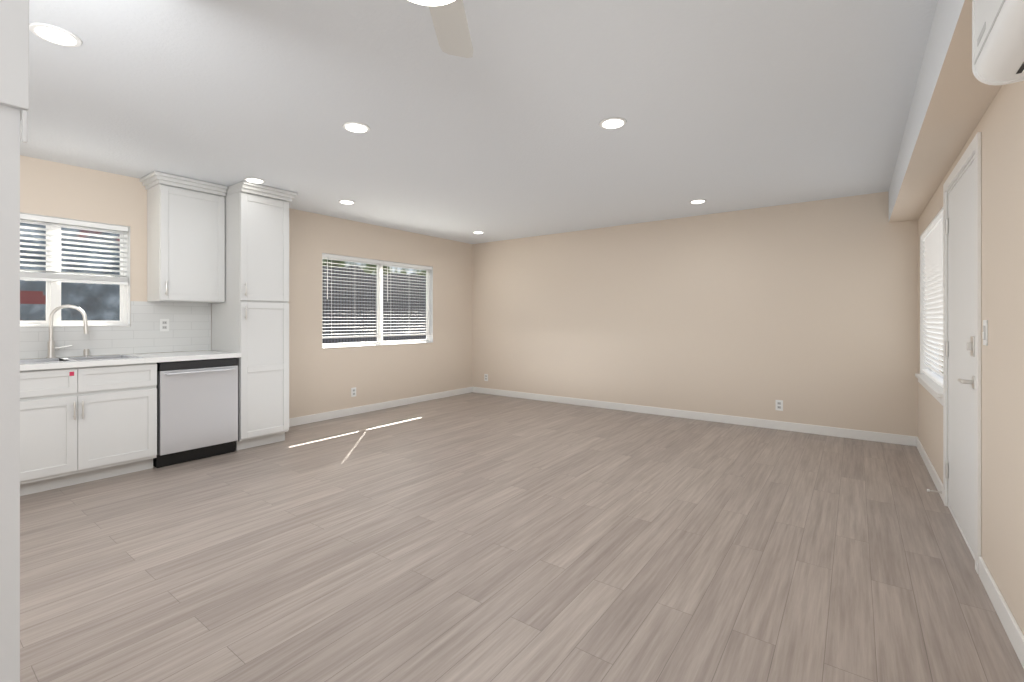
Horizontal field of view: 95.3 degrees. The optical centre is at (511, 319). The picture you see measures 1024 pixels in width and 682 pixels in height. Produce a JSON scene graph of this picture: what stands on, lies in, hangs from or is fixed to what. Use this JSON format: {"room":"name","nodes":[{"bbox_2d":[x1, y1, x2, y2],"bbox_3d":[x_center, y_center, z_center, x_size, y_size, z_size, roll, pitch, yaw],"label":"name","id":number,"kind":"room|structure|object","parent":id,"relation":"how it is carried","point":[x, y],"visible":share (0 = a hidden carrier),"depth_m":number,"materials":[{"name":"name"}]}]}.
{"room":"kitchen","nodes":[
{"label":"kitchen","id":0,"kind":"room"},
{"bbox_2d":[0,105,19,681],"bbox_3d":[-1.434,-0.025,0.609,0.149,2.489,1.080,0,0,36],"label":"wall","id":1,"kind":"structure","parent":0,"point":[9,394],"depth_m":0.99,"materials":[{"name":"white paint"}]},
{"bbox_2d":[0,0,28,142],"bbox_3d":[-1.149,-0.825,0.995,0.180,0.889,0.142,0,0,36],"label":"upper cabinet","id":2,"kind":"object","parent":1,"relation":"attached to","point":[14,53],"depth_m":0.98,"materials":[{"name":"white paint"}]},
{"bbox_2d":[20,155,471,418],"bbox_3d":[-2.750,-0.025,5.146,0.150,2.490,7.130,0,0,36],"label":"wall","id":3,"kind":"structure","parent":0,"point":[321,380],"depth_m":5.71,"materials":[{"name":"beige paint"}]},
{"bbox_2d":[20,212,129,326],"bbox_3d":[-3.718,-0.385,3.791,0.127,0.888,0.958,0,0,36],"label":"window","id":4,"kind":"structure","parent":3,"relation":"in","point":[53,299],"depth_m":3.87,"materials":[{"name":"white plastic"}]},
{"bbox_2d":[20,213,127,284],"bbox_3d":[-3.704,-0.566,3.781,0.048,0.512,0.936,0,0,36],"label":"window blind","id":5,"kind":"object","parent":4,"relation":"attached to","point":[37,275],"visible":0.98,"depth_m":3.86,"materials":[{"name":"white plastic"}]},
{"bbox_2d":[20,301,210,358],"bbox_3d":[-3.756,0.069,3.646,0.007,0.468,2.521,0,0,36],"label":"backsplash","id":6,"kind":"structure","parent":3,"relation":"attached to","point":[189,326],"depth_m":4.19,"materials":[{"name":"tile"}]},
{"bbox_2d":[160,319,168,330],"bbox_3d":[-3.234,0.050,4.341,0.007,0.116,0.072,0,0,36],"label":"electrical outlet","id":7,"kind":"object","parent":3,"relation":"attached to","point":[164,324],"visible":1,"depth_m":4.34,"materials":[{"name":"white plastic"}]},
{"bbox_2d":[140,171,227,302],"bbox_3d":[-3.026,-0.716,4.314,0.388,1.100,0.573,0,0,36],"label":"upper cabinet","id":8,"kind":"object","parent":3,"relation":"attached to","point":[185,239],"visible":1,"depth_m":4.21,"materials":[{"name":"white wood"}]},
{"bbox_2d":[351,387,355,396],"bbox_3d":[-2.031,0.930,5.989,0.007,0.116,0.072,0,0,36],"label":"electrical outlet","id":9,"kind":"object","parent":3,"relation":"attached to","point":[353,392],"visible":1,"depth_m":5.98,"materials":[{"name":"white plastic"}]},
{"bbox_2d":[322,253,432,348],"bbox_3d":[-1.791,-0.230,6.409,0.127,1.158,1.838,0,0,36],"label":"window","id":10,"kind":"structure","parent":3,"relation":"in","point":[428,316],"depth_m":6.43,"materials":[{"name":"white plastic"}]},
{"bbox_2d":[322,254,382,338],"bbox_3d":[-2.042,-0.286,6.029,0.060,1.032,0.906,0,0,36],"label":"window blind","id":11,"kind":"object","parent":10,"relation":"attached to","point":[332,257],"visible":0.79,"depth_m":5.96,"materials":[{"name":"white plastic"}]},
{"bbox_2d":[382,261,431,335],"bbox_3d":[-1.503,-0.286,6.761,0.060,1.032,0.906,0,0,36],"label":"window blind","id":12,"kind":"object","parent":10,"relation":"attached to","point":[393,264],"visible":0.92,"depth_m":6.65,"materials":[{"name":"white plastic"}]},
{"bbox_2d":[289,387,472,426],"bbox_3d":[-1.694,1.172,6.443,0.012,0.094,3.488,0,0,36],"label":"baseboard","id":13,"kind":"structure","parent":3,"relation":"attached to","point":[301,420],"depth_m":6.21,"materials":[{"name":"white wood"}]},
{"bbox_2d":[20,0,937,243],"bbox_3d":[-0.404,-1.330,3.420,5.975,0.120,7.130,0,0,36],"label":"ceiling","id":14,"kind":"structure","parent":0,"point":[719,106],"depth_m":2.74,"materials":[{"name":"white paint"}]},
{"bbox_2d":[29,22,82,46],"bbox_3d":[-2.033,-1.265,2.080,0.176,0.008,0.176,0,0,36],"label":"recessed light","id":15,"kind":"object","parent":14,"relation":"in","point":[55,34],"visible":0.98,"depth_m":2.07,"materials":[{"name":"white plastic"}]},
{"bbox_2d":[244,177,265,182],"bbox_3d":[-2.341,-1.265,4.243,0.176,0.008,0.176,0,0,36],"label":"recessed light","id":16,"kind":"object","parent":14,"relation":"in","point":[253,180],"visible":1,"depth_m":4.23,"materials":[{"name":"white plastic"}]},
{"bbox_2d":[338,200,354,203],"bbox_3d":[-1.780,-1.265,5.022,0.176,0.008,0.176,0,0,36],"label":"recessed light","id":17,"kind":"object","parent":14,"relation":"in","point":[346,201],"visible":0.98,"depth_m":5.00,"materials":[{"name":"white plastic"}]},
{"bbox_2d":[342,122,369,132],"bbox_3d":[-1.026,-1.265,3.077,0.176,0.008,0.176,0,0,36],"label":"recessed light","id":18,"kind":"object","parent":14,"relation":"in","point":[356,127],"visible":1,"depth_m":3.06,"materials":[{"name":"white plastic"}]},
{"bbox_2d":[409,0,472,57],"bbox_3d":[-0.143,-1.046,1.083,0.945,0.446,1.028,0,0,36],"label":"ceiling fan","id":19,"kind":"object","parent":14,"relation":"hanging from","point":[450,22],"visible":1,"depth_m":1.56,"materials":[{"name":"white plastic"}]},
{"bbox_2d":[599,117,626,128],"bbox_3d":[0.651,-1.265,3.010,0.176,0.008,0.176,0,0,36],"label":"recessed light","id":20,"kind":"object","parent":14,"relation":"in","point":[613,123],"visible":1,"depth_m":3.00,"materials":[{"name":"white plastic"}]},
{"bbox_2d":[689,199,706,203],"bbox_3d":[1.993,-1.265,5.002,0.176,0.008,0.176,0,0,36],"label":"recessed light","id":21,"kind":"object","parent":14,"relation":"in","point":[698,201],"visible":1,"depth_m":4.98,"materials":[{"name":"white plastic"}]},
{"bbox_2d":[889,0,1001,222],"bbox_3d":[1.792,-1.115,1.804,0.220,0.310,6.829,0,0,36],"label":"beam","id":22,"kind":"structure","parent":14,"relation":"attached to","point":[953,98],"depth_m":2.23,"materials":[{"name":"beige paint"}]},
{"bbox_2d":[20,392,1023,681],"bbox_3d":[-0.404,1.280,3.420,5.975,0.120,7.130,0,0,36],"label":"floor","id":23,"kind":"structure","parent":0,"point":[472,536],"depth_m":2.36,"materials":[{"name":"beige laminate"}]},
{"bbox_2d":[20,363,156,495],"bbox_3d":[-3.393,0.783,3.565,0.664,0.873,0.960,0,0,36],"label":"base cabinet","id":24,"kind":"object","parent":23,"relation":"on","point":[78,425],"visible":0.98,"depth_m":3.43,"materials":[{"name":"white wood"}]},
{"bbox_2d":[20,350,240,370],"bbox_3d":[-3.215,0.391,3.819,0.655,0.178,1.601,0,0,36],"label":"countertop","id":25,"kind":"structure","parent":24,"relation":"on","point":[60,362],"depth_m":3.71,"materials":[{"name":"white stone"}]},
{"bbox_2d":[46,305,89,357],"bbox_3d":[-3.557,0.090,3.747,0.118,0.422,0.259,0,0,36],"label":"faucet","id":26,"kind":"object","parent":25,"relation":"on","point":[51,348],"visible":1,"depth_m":3.69,"materials":[{"name":"silver metal"}]},
{"bbox_2d":[153,358,237,467],"bbox_3d":[-2.905,0.784,4.193,0.670,0.871,0.602,0,0,36],"label":"dishwasher","id":27,"kind":"object","parent":23,"relation":"on","point":[197,409],"visible":0.77,"depth_m":4.00,"materials":[{"name":"silver metal"}]},
{"bbox_2d":[211,181,297,450],"bbox_3d":[-2.576,-0.023,4.668,0.693,2.485,0.515,0,0,36],"label":"pantry cabinet","id":28,"kind":"object","parent":23,"relation":"on","point":[250,319],"visible":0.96,"depth_m":4.45,"materials":[{"name":"white wood"}]},
{"bbox_2d":[472,191,917,436],"bbox_3d":[1.665,-0.025,6.231,5.675,2.490,0.150,0,0,36],"label":"wall","id":29,"kind":"structure","parent":0,"point":[806,312],"depth_m":5.53,"materials":[{"name":"beige paint"}]},
{"bbox_2d":[473,387,915,445],"bbox_3d":[1.616,1.172,6.165,5.648,0.094,0.012,0,0,36],"label":"baseboard","id":30,"kind":"structure","parent":29,"relation":"attached to","point":[845,433],"depth_m":5.50,"materials":[{"name":"white wood"}]},
{"bbox_2d":[775,400,782,410],"bbox_3d":[2.965,0.950,5.176,0.072,0.116,0.007,0,0,36],"label":"electrical outlet","id":31,"kind":"object","parent":29,"relation":"attached to","point":[779,405],"visible":1,"depth_m":5.17,"materials":[{"name":"white plastic"}]},
{"bbox_2d":[918,81,1023,634],"bbox_3d":[1.942,-0.025,1.694,0.150,2.490,7.130,0,0,36],"label":"wall","id":32,"kind":"structure","parent":0,"point":[1000,126],"depth_m":1.94,"materials":[{"name":"beige paint"}]},
{"bbox_2d":[915,373,942,405],"bbox_3d":[3.376,0.541,3.736,0.110,0.078,1.540,0,0,36],"label":"sill","id":33,"kind":"structure","parent":32,"relation":"attached to","point":[934,389],"depth_m":3.60,"materials":[{"name":"white wood"}]},
{"bbox_2d":[920,207,942,378],"bbox_3d":[3.411,-0.125,3.710,0.124,1.308,1.478,0,0,36],"label":"window","id":34,"kind":"structure","parent":32,"relation":"in","point":[922,316],"depth_m":4.33,"materials":[{"name":"white plastic"}]},
{"bbox_2d":[922,210,942,387],"bbox_3d":[3.383,-0.146,3.731,0.060,1.252,1.456,0,0,36],"label":"window blind","id":35,"kind":"object","parent":34,"relation":"attached to","point":[932,237],"visible":0.6,"depth_m":3.77,"materials":[{"name":"white plastic"}]},
{"bbox_2d":[946,160,974,555],"bbox_3d":[2.560,0.194,2.668,0.101,2.021,0.926,0,0,36],"label":"entry door","id":36,"kind":"structure","parent":32,"relation":"in","point":[960,348],"depth_m":2.64,"materials":[{"name":"white wood"}]},
{"bbox_2d":[943,132,980,573],"bbox_3d":[2.614,0.161,2.620,0.163,2.118,1.076,0,0,36],"label":"door frame","id":37,"kind":"structure","parent":32,"relation":"attached to","point":[972,152],"depth_m":2.27,"materials":[{"name":"white wood"}]},
{"bbox_2d":[916,437,1023,668],"bbox_3d":[2.172,1.172,2.145,0.012,0.094,5.830,0,0,36],"label":"baseboard","id":38,"kind":"structure","parent":32,"relation":"attached to","point":[1014,633],"depth_m":1.94,"materials":[{"name":"white wood"}]},
{"bbox_2d":[982,320,987,345],"bbox_3d":[2.176,0.060,2.148,0.010,0.116,0.072,0,0,36],"label":"light switch","id":39,"kind":"object","parent":32,"relation":"attached to","point":[985,333],"visible":0.98,"depth_m":2.13,"materials":[{"name":"white plastic"}]},
{"bbox_2d":[972,0,1023,85],"bbox_3d":[1.178,-0.813,0.958,0.207,0.284,0.880,0,0,36],"label":"air conditioner unit","id":40,"kind":"object","parent":32,"relation":"attached to","point":[997,42],"visible":0.98,"depth_m":1.23,"materials":[{"name":"white plastic"}]},
{"label":"outside","id":41,"kind":"structure","parent":0,"visible":0},
{"bbox_2d":[20,223,425,343],"bbox_3d":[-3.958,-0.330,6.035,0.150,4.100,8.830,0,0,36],"label":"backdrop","id":42,"kind":"structure","parent":41,"point":[98,305],"depth_m":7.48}
]}

